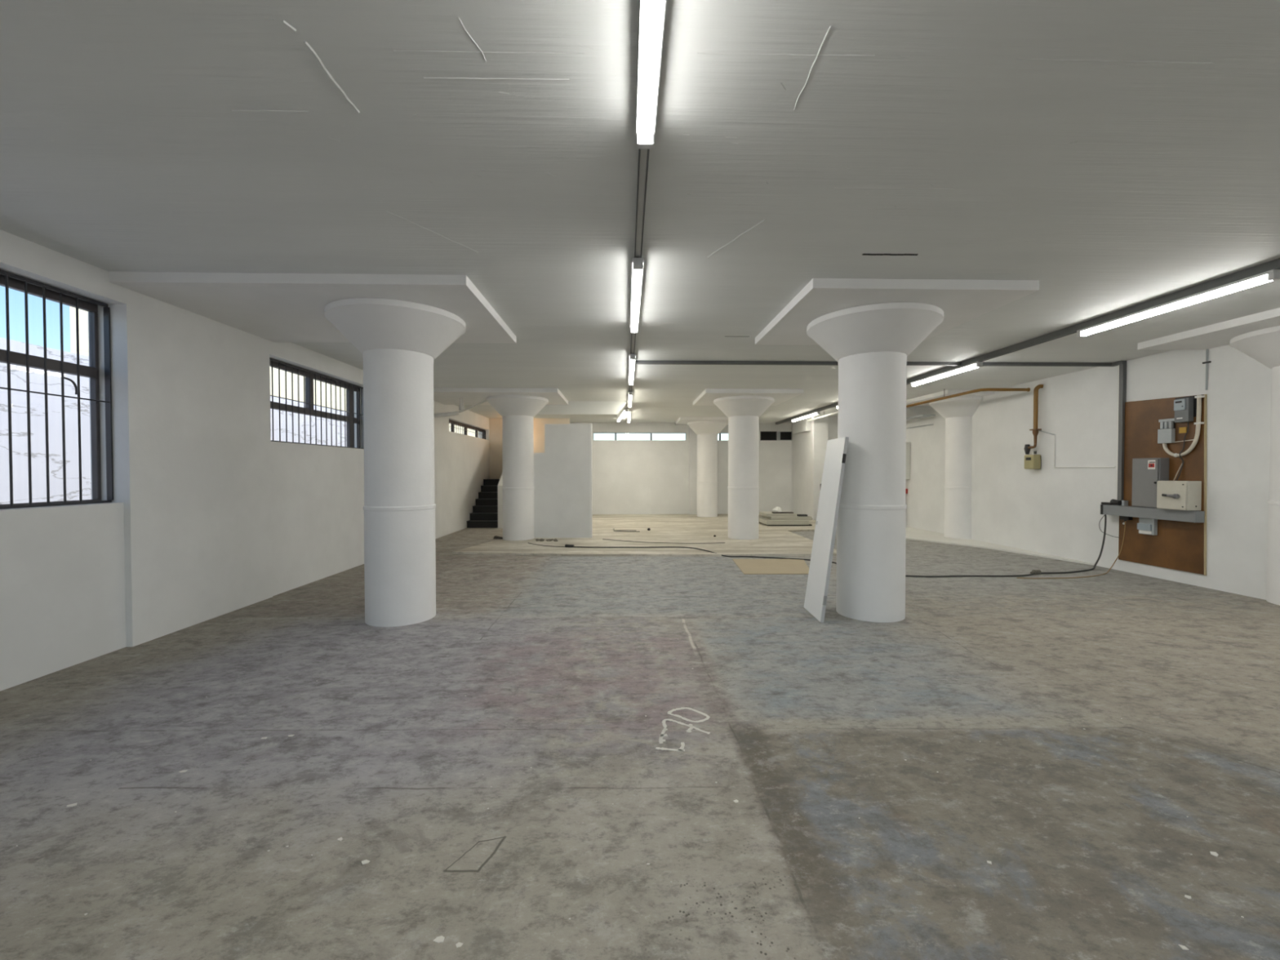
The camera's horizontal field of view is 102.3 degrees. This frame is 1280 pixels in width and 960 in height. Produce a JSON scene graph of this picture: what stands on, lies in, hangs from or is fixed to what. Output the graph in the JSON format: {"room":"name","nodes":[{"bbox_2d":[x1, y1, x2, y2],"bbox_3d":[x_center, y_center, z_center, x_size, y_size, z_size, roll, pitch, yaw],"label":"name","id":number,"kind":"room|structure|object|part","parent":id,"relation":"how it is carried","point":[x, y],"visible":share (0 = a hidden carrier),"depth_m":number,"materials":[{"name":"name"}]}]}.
{"room":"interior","nodes":[
{"label":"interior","id":0,"kind":"room"},
{"bbox_2d":[0,229,489,691],"bbox_3d":[-4.569,-0.182,6.876,0.320,3.133,22.000,0,1,-2],"label":"wall","id":1,"kind":"structure","parent":0,"point":[208,517],"depth_m":4.84,"materials":[{"name":"white paint"}]},
{"bbox_2d":[0,274,101,506],"bbox_3d":[-4.548,-0.627,3.242,0.114,1.679,2.250,0,1,-2],"label":"window","id":2,"kind":"structure","parent":1,"relation":"in","point":[91,371],"depth_m":4.25,"materials":[{"name":"metal"}]},
{"bbox_2d":[0,269,113,509],"bbox_3d":[-4.466,-0.627,3.245,0.044,1.674,2.243,0,1,-2],"label":"bars","id":3,"kind":"object","parent":1,"relation":"in","point":[107,339],"visible":1,"depth_m":3.99,"materials":[{"name":"metal"}]},
{"bbox_3d":[-4.456,-0.638,3.244,0.012,0.012,2.230,0,1,-2],"label":"cross rod","id":4,"kind":"part","parent":3,"relation":"part of","materials":[{"name":"metal"}]},
{"bbox_2d":[269,360,360,448],"bbox_3d":[-4.663,-1.001,7.360,0.070,1.035,2.500,0,1,-2],"label":"window","id":5,"kind":"structure","parent":1,"relation":"in","point":[276,405],"depth_m":7.55,"materials":[{"name":"metal"}]},
{"bbox_2d":[269,357,364,448],"bbox_3d":[-4.563,-1.001,7.363,0.044,1.030,2.493,0,1,-2],"label":"bars","id":6,"kind":"object","parent":1,"relation":"in","point":[286,364],"visible":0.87,"depth_m":7.24,"materials":[{"name":"metal"}]},
{"bbox_3d":[-4.553,-1.054,7.362,0.012,0.012,2.480,0,1,-2],"label":"cross rod","id":7,"kind":"part","parent":6,"relation":"part of","materials":[{"name":"metal"}]},
{"bbox_2d":[434,398,486,417],"bbox_3d":[-3.872,-1.529,10.974,1.295,0.414,0.110,0,1,-2],"label":"drain pipe","id":8,"kind":"object","parent":1,"relation":"attached to","point":[461,407],"visible":0.84,"depth_m":10.94,"materials":[{"name":"white plastic"}]},
{"bbox_2d":[448,420,484,439],"bbox_3d":[-4.776,-1.352,14.069,0.060,0.315,3.570,0,1,-2],"label":"window","id":9,"kind":"structure","parent":1,"relation":"in","point":[452,429],"depth_m":14.10,"materials":[{"name":"metal"}]},
{"bbox_2d":[448,419,485,439],"bbox_3d":[-4.716,-1.352,14.071,0.044,0.310,3.563,0,1,-2],"label":"bars","id":10,"kind":"object","parent":1,"relation":"in","point":[453,421],"visible":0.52,"depth_m":13.67,"materials":[{"name":"metal"}]},
{"bbox_2d":[108,271,515,626],"bbox_3d":[-2.918,-0.155,5.255,2.892,3.133,1.960,0,1,-2],"label":"concrete column","id":11,"kind":"structure","parent":0,"point":[399,324],"depth_m":4.96,"materials":[{"name":"white paint"}]},
{"bbox_3d":[-2.919,-1.680,5.228,2.892,0.083,1.960,0,1,-2],"label":"drop panel","id":12,"kind":"part","parent":11,"relation":"part of","materials":[{"name":"white paint"}]},
{"bbox_2d":[433,387,568,540],"bbox_3d":[-3.087,-0.276,11.117,2.874,3.093,1.960,0,1,-2],"label":"concrete column","id":13,"kind":"structure","parent":0,"point":[517,407],"depth_m":10.83,"materials":[{"name":"white paint"}]},
{"bbox_3d":[-3.088,-1.781,11.091,2.874,0.083,1.960,0,1,-2],"label":"drop panel","id":14,"kind":"part","parent":13,"relation":"part of","materials":[{"name":"white paint"}]},
{"bbox_2d":[488,417,569,479],"bbox_3d":[-3.422,-0.341,16.019,2.470,3.133,0.120,0,1,-2],"label":"wall","id":15,"kind":"structure","parent":0,"point":[495,430],"depth_m":15.93,"materials":[{"name":"paint"}]},
{"bbox_2d":[533,423,590,537],"bbox_3d":[-1.878,0.041,11.316,1.560,2.530,0.120,0,1,-2],"label":"wall partition","id":16,"kind":"structure","parent":0,"point":[562,473],"depth_m":11.26,"materials":[{"name":"white paint"}]},
{"bbox_2d":[589,423,592,537],"bbox_3d":[-1.076,0.035,11.337,0.045,2.540,0.150,0,1,-2],"label":"trim","id":17,"kind":"structure","parent":16,"relation":"attached to","point":[590,424],"depth_m":11.27,"materials":[{"name":"white paint"}]},
{"bbox_2d":[534,400,626,417],"bbox_3d":[-1.457,-1.697,12.488,2.270,0.303,0.900,0,1,-2],"label":"ceiling","id":18,"kind":"structure","parent":0,"point":[575,409],"depth_m":12.05,"materials":[{"name":"paint"}]},
{"bbox_2d":[0,514,1279,959],"bbox_3d":[1.348,1.434,6.965,12.130,0.190,22.200,0,1,-2],"label":"floor","id":19,"kind":"structure","parent":0,"point":[1089,839],"depth_m":2.58,"materials":[{"name":"concrete"}]},
{"bbox_2d":[466,471,502,528],"bbox_3d":[-4.119,-0.126,14.713,0.995,2.750,2.440,0,1,-2],"label":"staircase","id":20,"kind":"structure","parent":19,"relation":"on","point":[487,513],"depth_m":14.04,"materials":[{"name":"black concrete"}]},
{"bbox_2d":[493,535,502,539],"bbox_3d":[-3.053,1.239,11.144,0.223,0.059,0.150,0,1,12],"label":"wedge","id":21,"kind":"object","parent":19,"relation":"on","point":[495,536],"visible":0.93,"depth_m":11.10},
{"bbox_2d":[528,542,564,546],"bbox_3d":[-1.876,1.278,10.103,0.994,0.014,0.106,1,1,34],"label":"cable","id":22,"kind":"object","parent":19,"relation":"on","point":[528,543],"visible":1,"depth_m":10.00,"materials":[{"name":"grey rubber"}]},
{"bbox_2d":[535,538,558,541],"bbox_3d":[-1.963,1.258,10.842,0.501,0.030,0.339,0,1,-2],"label":"rubble heap","id":23,"kind":"object","parent":19,"relation":"on","point":[536,540],"visible":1,"depth_m":10.78,"materials":[{"name":"grey concrete"}]},
{"bbox_2d":[613,528,635,531],"bbox_3d":[-0.327,1.211,12.494,0.638,0.063,0.265,0,1,-2],"label":"wire offcut","id":24,"kind":"object","parent":19,"relation":"on","point":[613,528],"visible":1,"depth_m":12.58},
{"bbox_2d":[15,650,1244,950],"bbox_3d":[0.028,1.450,2.803,5.791,0.002,2.834,0,1,-2],"label":"flakes","id":25,"kind":"object","parent":19,"relation":"on","point":[439,939],"visible":1,"depth_m":1.98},
{"bbox_2d":[602,538,721,543],"bbox_3d":[0.428,1.271,10.576,2.587,0.012,0.296,0,1,13],"label":"cable","id":26,"kind":"object","parent":19,"relation":"on","point":[602,539],"visible":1,"depth_m":10.40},
{"bbox_2d":[655,706,710,751],"bbox_3d":[0.266,1.446,3.008,0.288,0.002,0.519,0,1,9],"label":"chalk writing","id":27,"kind":"object","parent":19,"relation":"on","point":[661,740],"visible":1,"depth_m":3.04,"materials":[{"name":"white paint"}]},
{"bbox_2d":[732,559,808,574],"bbox_3d":[2.137,1.352,8.106,1.290,0.010,1.280,0,1,-2],"label":"plywood sheet","id":28,"kind":"object","parent":19,"relation":"on","point":[748,566],"visible":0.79,"depth_m":8.00,"materials":[{"name":"beige wood"}]},
{"bbox_2d":[759,521,812,525],"bbox_3d":[3.982,1.193,14.211,1.170,0.034,1.050,0,1,-2],"label":"sheet","id":29,"kind":"object","parent":19,"relation":"on","point":[759,522],"visible":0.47,"depth_m":13.69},
{"bbox_2d":[759,516,808,524],"bbox_3d":[3.903,1.119,14.158,1.130,0.114,1.050,0,1,-2],"label":"sheet","id":30,"kind":"object","parent":29,"relation":"on","point":[762,520],"visible":0.64,"depth_m":13.64,"materials":[{"name":"beige wood"}]},
{"bbox_2d":[761,515,811,519],"bbox_3d":[4.017,1.016,14.174,1.100,0.090,0.920,0,1,-2],"label":"sheet","id":31,"kind":"object","parent":30,"relation":"on","point":[808,517],"visible":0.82,"depth_m":13.72,"materials":[{"name":"beige wood"}]},
{"bbox_2d":[759,511,796,516],"bbox_3d":[3.768,0.932,14.136,0.800,0.080,0.780,0,1,-2],"label":"sheet","id":32,"kind":"object","parent":31,"relation":"on","point":[764,513],"visible":0.93,"depth_m":13.75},
{"bbox_2d":[771,511,793,513],"bbox_3d":[3.849,0.881,13.902,0.550,0.030,0.150,0,1,-2],"label":"batten","id":33,"kind":"object","parent":32,"relation":"on","point":[771,512],"visible":1,"depth_m":13.86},
{"bbox_2d":[772,506,781,511],"bbox_3d":[3.692,0.796,13.901,0.275,0.139,0.220,0,1,-2],"label":"bag","id":34,"kind":"object","parent":33,"relation":"on","point":[777,508],"visible":1,"depth_m":13.83,"materials":[{"name":"plastic"}]},
{"bbox_2d":[796,514,807,516],"bbox_3d":[4.366,0.952,13.867,0.240,0.050,0.150,0,1,-2],"label":"metal clamp","id":35,"kind":"object","parent":31,"relation":"on","point":[798,515],"visible":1,"depth_m":13.79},
{"bbox_2d":[804,436,848,622],"bbox_3d":[1.926,0.487,5.343,0.316,1.830,0.570,0,1,-2],"label":"panel","id":36,"kind":"structure","parent":19,"relation":"on","point":[821,557],"depth_m":5.26,"materials":[{"name":"metal"}]},
{"bbox_2d":[564,514,1106,577],"bbox_3d":[2.699,0.920,8.409,8.744,0.866,1.551,0,1,17],"label":"cable","id":37,"kind":"object","parent":19,"relation":"on","point":[1033,571],"visible":0.92,"depth_m":7.84,"materials":[{"name":"black rubber"}]},
{"bbox_2d":[0,0,1279,422],"bbox_3d":[1.360,-1.926,6.907,12.500,0.355,22.200,0,1,-2],"label":"ceiling","id":38,"kind":"structure","parent":0,"point":[1113,156],"depth_m":2.70,"materials":[{"name":"paint"}]},
{"bbox_2d":[617,408,627,422],"bbox_3d":[-0.521,-1.841,14.831,0.084,0.072,2.850,0,1,-7],"label":"tube light","id":39,"kind":"object","parent":38,"relation":"attached to","point":[624,411],"visible":0.98,"depth_m":14.48,"materials":[{"name":"white plastic"}]},
{"bbox_2d":[628,149,649,411],"bbox_3d":[-0.082,-1.720,6.321,0.052,0.044,19.900,0,1,-2],"label":"channel","id":40,"kind":"object","parent":38,"relation":"attached to","point":[643,154],"visible":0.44,"depth_m":3.09,"materials":[{"name":"grey metal"}]},
{"bbox_2d":[627,411,631,422],"bbox_3d":[-0.316,-1.809,14.918,0.084,0.072,2.500,0,1,-2],"label":"tube light","id":41,"kind":"object","parent":40,"relation":"attached to","point":[628,412],"visible":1,"depth_m":14.41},
{"bbox_2d":[627,413,630,422],"bbox_3d":[-0.316,-1.799,14.918,0.072,0.048,2.420,0,1,-2],"label":"diffuser","id":42,"kind":"object","parent":41,"relation":"attached to","point":[628,415],"depth_m":14.87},
{"bbox_2d":[627,391,632,407],"bbox_3d":[-0.217,-1.746,11.270,0.084,0.072,2.000,0,1,-2],"label":"tube light","id":43,"kind":"object","parent":40,"relation":"attached to","point":[630,393],"visible":1,"depth_m":11.01,"materials":[{"name":"white plastic"}]},
{"bbox_2d":[628,395,631,407],"bbox_3d":[-0.217,-1.736,11.270,0.072,0.048,1.920,0,1,-2],"label":"diffuser","id":44,"kind":"object","parent":43,"relation":"attached to","point":[629,396],"depth_m":11.19,"materials":[{"name":"white plastic"}]},
{"bbox_2d":[628,353,635,385],"bbox_3d":[-0.129,-1.690,8.031,0.084,0.072,2.120,0,1,-2],"label":"tube light","id":45,"kind":"object","parent":40,"relation":"attached to","point":[632,356],"visible":1,"depth_m":7.67,"materials":[{"name":"white plastic"}]},
{"bbox_2d":[629,360,635,384],"bbox_3d":[-0.129,-1.680,8.032,0.072,0.048,2.040,0,1,-2],"label":"diffuser","id":46,"kind":"object","parent":45,"relation":"attached to","point":[632,362],"depth_m":7.86,"materials":[{"name":"white plastic"}]},
{"bbox_2d":[630,257,644,333],"bbox_3d":[-0.039,-1.633,4.753,0.084,0.072,1.840,0,1,-2],"label":"tube light","id":47,"kind":"object","parent":40,"relation":"attached to","point":[637,263],"visible":1,"depth_m":4.40,"materials":[{"name":"white plastic"}]},
{"bbox_2d":[631,269,642,332],"bbox_3d":[-0.039,-1.623,4.753,0.072,0.048,1.760,0,1,-2],"label":"diffuser","id":48,"kind":"object","parent":47,"relation":"attached to","point":[637,274],"depth_m":4.55,"materials":[{"name":"white plastic"}]},
{"bbox_2d":[635,0,665,149],"bbox_3d":[0.049,-1.577,1.510,0.084,0.072,1.830,0,1,-2],"label":"tube light","id":49,"kind":"object","parent":40,"relation":"attached to","point":[651,11],"visible":1,"depth_m":1.95,"materials":[{"name":"white plastic"}]},
{"bbox_2d":[807,411,838,421],"bbox_3d":[5.062,-1.786,13.324,0.060,0.162,4.020,0,1,-1],"label":"pipe","id":50,"kind":"object","parent":38,"relation":"hanging from","point":[835,412],"visible":0.55,"depth_m":14.11,"materials":[{"name":"plastic"}]},
{"bbox_2d":[635,360,1126,505],"bbox_3d":[3.561,-0.692,7.659,7.301,2.150,0.210,0,1,-2],"label":"conduit","id":51,"kind":"object","parent":38,"relation":"attached to","point":[1122,373],"visible":0.76,"depth_m":7.68,"materials":[{"name":"grey plastic"}]},
{"bbox_2d":[906,407,935,421],"bbox_3d":[6.749,-1.690,12.911,0.300,0.342,1.700,0,1,-2],"label":"cable tray","id":52,"kind":"object","parent":38,"relation":"hanging from","point":[919,416],"visible":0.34,"depth_m":12.47,"materials":[{"name":"grey metal"}]},
{"bbox_2d":[906,384,1043,444],"bbox_3d":[6.082,-1.254,11.162,1.013,1.151,4.490,0,1,-16],"label":"gas pipe","id":53,"kind":"object","parent":38,"relation":"hanging from","point":[1035,431],"visible":0.88,"depth_m":9.20,"materials":[{"name":"gold metal"}]},
{"bbox_2d":[775,257,1279,424],"bbox_3d":[4.864,-1.719,6.906,0.065,0.074,20.800,0,1,-2],"label":"channel","id":54,"kind":"object","parent":38,"relation":"attached to","point":[1275,264],"visible":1,"depth_m":5.40,"materials":[{"name":"grey metal"}]},
{"bbox_2d":[791,411,820,422],"bbox_3d":[4.656,-1.776,14.554,0.084,0.072,2.100,0,1,-2],"label":"tube light","id":55,"kind":"object","parent":54,"relation":"attached to","point":[816,412],"visible":1,"depth_m":14.34,"materials":[{"name":"white plastic"}]},
{"bbox_2d":[910,361,982,386],"bbox_3d":[4.828,-1.667,8.217,0.084,0.072,1.740,0,1,-2],"label":"tube light","id":56,"kind":"object","parent":54,"relation":"attached to","point":[978,364],"visible":1,"depth_m":8.03,"materials":[{"name":"white plastic"}]},
{"bbox_2d":[1076,269,1279,337],"bbox_3d":[4.920,-1.609,4.859,0.084,0.072,1.740,0,1,-2],"label":"tube light","id":57,"kind":"object","parent":54,"relation":"attached to","point":[1273,274],"visible":1,"depth_m":4.61,"materials":[{"name":"white plastic"}]},
{"bbox_2d":[569,422,791,514],"bbox_3d":[1.074,-0.370,17.512,12.300,3.133,0.440,0,1,-2],"label":"wall","id":58,"kind":"structure","parent":0,"point":[630,477],"depth_m":17.42,"materials":[{"name":"white paint"}]},
{"bbox_2d":[593,432,685,440],"bbox_3d":[-0.010,-1.472,17.569,3.160,0.265,0.050,0,1,-2],"label":"window","id":59,"kind":"structure","parent":58,"relation":"in","point":[593,433],"depth_m":17.55,"materials":[{"name":"grey plastic"}]},
{"bbox_2d":[717,432,728,440],"bbox_3d":[3.204,-1.476,17.656,1.230,0.265,0.050,0,1,-2],"label":"window","id":60,"kind":"structure","parent":58,"relation":"in","point":[719,433],"depth_m":17.62,"materials":[{"name":"grey plastic"}]},
{"bbox_2d":[760,431,777,440],"bbox_3d":[4.364,-1.494,17.486,0.560,0.305,0.029,0,1,-2],"label":"air vent","id":61,"kind":"object","parent":58,"relation":"in","point":[764,436],"visible":1,"depth_m":17.49,"materials":[{"name":"metal"}]},
{"bbox_2d":[777,431,779,439],"bbox_3d":[4.694,-1.492,17.486,0.060,0.290,0.049,0,1,-2],"label":"electrical box","id":62,"kind":"object","parent":58,"relation":"attached to","point":[778,433],"visible":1,"depth_m":17.46,"materials":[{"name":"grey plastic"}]},
{"bbox_2d":[779,431,791,440],"bbox_3d":[4.952,-1.494,17.503,0.425,0.305,0.029,0,1,-2],"label":"air vent","id":63,"kind":"object","parent":58,"relation":"in","point":[784,436],"visible":1,"depth_m":17.50,"materials":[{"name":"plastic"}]},
{"bbox_2d":[675,417,728,517],"bbox_3d":[2.173,-0.373,16.446,1.960,3.093,1.630,0,1,-2],"label":"concrete column","id":64,"kind":"structure","parent":0,"point":[707,429],"depth_m":16.31,"materials":[{"name":"white paint"}]},
{"bbox_3d":[2.172,-1.878,16.420,1.960,0.083,1.630,0,1,-2],"label":"drop panel","id":65,"kind":"part","parent":64,"relation":"part of","materials":[{"name":"white paint"}]},
{"bbox_2d":[693,388,803,539],"bbox_3d":[2.260,-0.283,11.262,1.960,3.093,1.960,0,1,-2],"label":"concrete column","id":66,"kind":"structure","parent":0,"point":[743,407],"depth_m":10.96,"materials":[{"name":"white paint"}]},
{"bbox_3d":[2.259,-1.788,11.236,1.960,0.083,1.960,0,1,-2],"label":"drop panel","id":67,"kind":"part","parent":66,"relation":"part of","materials":[{"name":"white paint"}]},
{"bbox_2d":[791,416,837,520],"bbox_3d":[6.013,-0.357,16.491,1.920,3.133,2.150,0,1,-2],"label":"wall","id":68,"kind":"structure","parent":0,"point":[810,439],"depth_m":15.80,"materials":[{"name":"white paint"}]},
{"bbox_2d":[755,278,1039,622],"bbox_3d":[2.420,-0.162,5.400,1.960,3.133,1.960,0,1,-2],"label":"concrete column","id":69,"kind":"structure","parent":0,"point":[870,326],"depth_m":5.09,"materials":[{"name":"white paint"}]},
{"bbox_3d":[2.419,-1.687,5.373,1.960,0.083,1.960,0,1,-2],"label":"drop panel","id":70,"kind":"part","parent":69,"relation":"part of","materials":[{"name":"white paint"}]},
{"bbox_2d":[906,389,994,538],"bbox_3d":[6.638,-0.284,11.382,0.950,3.103,1.960,0,1,-2],"label":"concrete column","id":71,"kind":"structure","parent":0,"point":[957,412],"depth_m":11.14,"materials":[{"name":"white paint"}]},
{"bbox_3d":[6.636,-1.794,11.355,0.950,0.083,1.960,0,1,-2],"label":"drop panel","id":72,"kind":"part","parent":71,"relation":"part of","materials":[{"name":"white paint"}]},
{"bbox_2d":[905,344,1271,599],"bbox_3d":[7.367,-0.197,7.201,0.280,3.133,22.000,0,1,-2],"label":"wall","id":73,"kind":"structure","parent":0,"point":[1048,509],"depth_m":8.18,"materials":[{"name":"white paint"}]},
{"bbox_2d":[905,442,910,493],"bbox_3d":[6.965,0.128,13.699,0.169,2.240,0.500,0,1,-2],"label":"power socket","id":74,"kind":"object","parent":73,"relation":"attached to","point":[908,444],"visible":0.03,"depth_m":13.44,"materials":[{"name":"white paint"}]},
{"bbox_2d":[906,423,933,428],"bbox_3d":[7.047,-1.351,13.000,0.024,0.024,1.150,0,1,-2],"label":"conduit","id":75,"kind":"object","parent":73,"relation":"attached to","point":[931,424],"visible":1,"depth_m":12.93,"materials":[{"name":"grey plastic"}]},
{"bbox_2d":[906,527,1093,565],"bbox_3d":[6.471,1.294,10.779,1.320,0.030,5.250,0,1,-2],"label":"trim","id":76,"kind":"structure","parent":73,"relation":"attached to","point":[915,534],"depth_m":10.58,"materials":[{"name":"white paint"}]},
{"bbox_2d":[1023,444,1040,469],"bbox_3d":[7.075,-0.424,9.310,0.148,0.455,0.260,0,1,-2],"label":"gas meter","id":77,"kind":"object","parent":73,"relation":"attached to","point":[1031,461],"visible":1,"depth_m":9.23,"materials":[{"name":"beige metal"}]},
{"bbox_2d":[1039,430,1115,467],"bbox_3d":[7.176,-0.542,8.516,0.050,0.696,1.421,0,1,-3],"label":"conduit","id":78,"kind":"object","parent":73,"relation":"attached to","point":[1039,430],"visible":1,"depth_m":8.90,"materials":[{"name":"white plastic"}]},
{"bbox_2d":[1118,394,1207,575],"bbox_3d":[7.219,0.031,7.148,0.017,2.360,1.165,0,1,-2],"label":"board","id":79,"kind":"object","parent":73,"relation":"attached to","point":[1178,545],"visible":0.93,"depth_m":7.08,"materials":[{"name":"brown wood"}]},
{"bbox_2d":[1120,515,1132,521],"bbox_3d":[7.168,0.568,7.599,0.062,0.079,0.140,0,1,-2],"label":"socket","id":80,"kind":"object","parent":79,"relation":"attached to","point":[1122,517],"visible":0.78,"depth_m":7.58,"materials":[{"name":"plastic"}]},
{"bbox_2d":[1016,521,1125,578],"bbox_3d":[6.224,0.991,7.341,1.952,0.757,0.220,0,1,-15],"label":"cable","id":81,"kind":"object","parent":80,"relation":"hanging from","point":[1125,522],"visible":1,"depth_m":7.35,"materials":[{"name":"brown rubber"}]},
{"bbox_2d":[1137,517,1157,535],"bbox_3d":[7.169,0.651,7.283,0.076,0.234,0.215,0,1,-2],"label":"box","id":82,"kind":"object","parent":79,"relation":"attached to","point":[1145,526],"visible":0.86,"depth_m":7.24,"materials":[{"name":"grey plastic"}]},
{"bbox_2d":[1131,457,1168,508],"bbox_3d":[7.131,0.039,7.218,0.154,0.690,0.390,0,1,-2],"label":"electrical box","id":83,"kind":"object","parent":79,"relation":"attached to","point":[1146,472],"visible":0.88,"depth_m":7.17,"materials":[{"name":"grey metal"}]},
{"bbox_3d":[7.072,0.040,7.217,0.016,0.660,0.350,0,1,-2],"label":"door","id":84,"kind":"part","parent":83,"relation":"part of","materials":[{"name":"grey metal"}]},
{"bbox_2d":[1148,463,1154,467],"bbox_3d":[7.065,-0.201,7.117,0.001,0.055,0.080,0,1,-2],"label":"print","id":85,"kind":"object","parent":83,"relation":"attached to","point":[1150,465],"depth_m":7.12,"materials":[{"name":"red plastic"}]},
{"bbox_2d":[1100,504,1204,522],"bbox_3d":[7.143,0.462,7.244,0.150,0.151,1.305,0,1,-2],"label":"cable tray","id":86,"kind":"object","parent":79,"relation":"attached to","point":[1117,510],"depth_m":7.10,"materials":[{"name":"grey plastic"}]},
{"bbox_2d":[1098,515,1119,537],"bbox_3d":[7.125,0.694,7.842,0.045,0.336,0.277,0,1,-13],"label":"wire","id":87,"kind":"object","parent":86,"relation":"hanging from","point":[1104,515],"visible":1,"depth_m":7.92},
{"bbox_2d":[1101,498,1128,506],"bbox_3d":[7.122,0.331,7.744,0.122,0.089,0.320,0,1,-2],"label":"plug","id":88,"kind":"object","parent":86,"relation":"on","point":[1113,502],"visible":1,"depth_m":7.66,"materials":[{"name":"plastic"}]},
{"bbox_2d":[1110,498,1121,505],"bbox_3d":[7.106,0.331,7.688,0.088,0.088,0.114,0,1,-2],"label":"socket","id":89,"kind":"object","parent":88,"relation":"attached to","point":[1113,502],"depth_m":7.67,"materials":[{"name":"black plastic"}]},
{"bbox_2d":[1157,417,1175,443],"bbox_3d":[7.184,-0.667,7.033,0.056,0.330,0.200,0,1,-2],"label":"cutout","id":90,"kind":"object","parent":79,"relation":"attached to","point":[1166,433],"visible":1,"depth_m":7.00,"materials":[{"name":"grey plastic"}]},
{"bbox_3d":[7.201,-0.748,7.032,0.022,0.098,0.180,0,1,-2],"label":"plate","id":91,"kind":"part","parent":90,"relation":"part of","materials":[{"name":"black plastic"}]},
{"bbox_2d":[1156,480,1201,511],"bbox_3d":[7.092,0.202,6.811,0.254,0.380,0.379,0,1,-2],"label":"switch","id":92,"kind":"object","parent":79,"relation":"attached to","point":[1186,495],"visible":1,"depth_m":6.70,"materials":[{"name":"beige plastic"}]},
{"bbox_3d":[7.025,0.202,6.811,0.014,0.366,0.365,0,1,-2],"label":"lid","id":93,"kind":"part","parent":92,"relation":"part of","materials":[{"name":"beige metal"}]},
{"bbox_3d":[6.993,0.212,6.764,0.052,0.063,0.128,0,1,-2],"label":"handle","id":94,"kind":"part","parent":92,"relation":"part of","materials":[{"name":"grey metal"}]},
{"bbox_2d":[1178,426,1186,433],"bbox_3d":[7.212,-0.662,6.846,0.010,0.075,0.085,0,1,-2],"label":"tag","id":95,"kind":"object","parent":79,"relation":"attached to","point":[1184,429],"visible":1,"depth_m":6.84,"materials":[{"name":"yellow paper"}]},
{"bbox_2d":[1162,395,1204,457],"bbox_3d":[7.186,-0.699,6.836,0.064,0.790,0.484,0,1,-2],"label":"pipe","id":96,"kind":"object","parent":79,"relation":"attached to","point":[1198,423],"visible":1,"depth_m":6.65,"materials":[{"name":"beige plastic"}]},
{"bbox_2d":[1173,395,1202,422],"bbox_3d":[7.172,-0.931,6.783,0.092,0.335,0.320,0,1,-2],"label":"meter","id":97,"kind":"object","parent":79,"relation":"attached to","point":[1185,407],"visible":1,"depth_m":6.75,"materials":[{"name":"black plastic"}]},
{"bbox_3d":[7.134,-0.994,6.813,0.012,0.140,0.135,0,1,-2],"label":"display panel","id":98,"kind":"part","parent":97,"relation":"part of","materials":[{"name":"grey plastic"}]},
{"bbox_2d":[1175,422,1188,480],"bbox_3d":[7.187,-0.376,6.829,0.057,0.776,0.113,-1,1,-41],"label":"cable","id":99,"kind":"object","parent":97,"relation":"hanging from","point":[1188,422],"visible":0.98,"depth_m":6.83,"materials":[{"name":"black rubber"}]},
{"bbox_2d":[1202,348,1211,390],"bbox_3d":[7.230,-1.441,6.575,0.025,0.583,0.080,0,1,-2],"label":"conduit","id":100,"kind":"object","parent":73,"relation":"attached to","point":[1206,362],"visible":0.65,"depth_m":6.57,"materials":[{"name":"grey plastic"}]},
{"bbox_2d":[1137,307,1279,605],"bbox_3d":[6.833,-0.170,5.671,0.870,3.133,1.930,0,1,-2],"label":"concrete column","id":101,"kind":"structure","parent":0,"point":[1257,335],"depth_m":5.80,"materials":[{"name":"white paint"}]},
{"bbox_3d":[6.832,-1.695,5.645,0.870,0.083,1.930,0,1,-2],"label":"drop panel","id":102,"kind":"part","parent":101,"relation":"part of","materials":[{"name":"white paint"}]},
{"label":"outside","id":103,"kind":"structure","parent":0,"visible":0},
{"bbox_2d":[69,306,478,436],"bbox_3d":[-11.497,-2.003,18.022,8.000,7.600,23.280,0,1,-2],"label":"neighbouring building","id":104,"kind":"structure","parent":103,"point":[82,314],"depth_m":10.67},
{"bbox_3d":[-5.843,1.949,11.881,1.960,0.100,36.000,0,1,-2],"label":"yard","id":105,"kind":"structure","parent":0,"visible":0},
{"bbox_2d":[0,337,346,504],"bbox_3d":[-6.949,0.154,11.820,0.250,3.495,36.000,0,1,-2],"label":"wall","id":106,"kind":"structure","parent":105,"relation":"on","point":[18,373],"depth_m":5.84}
]}

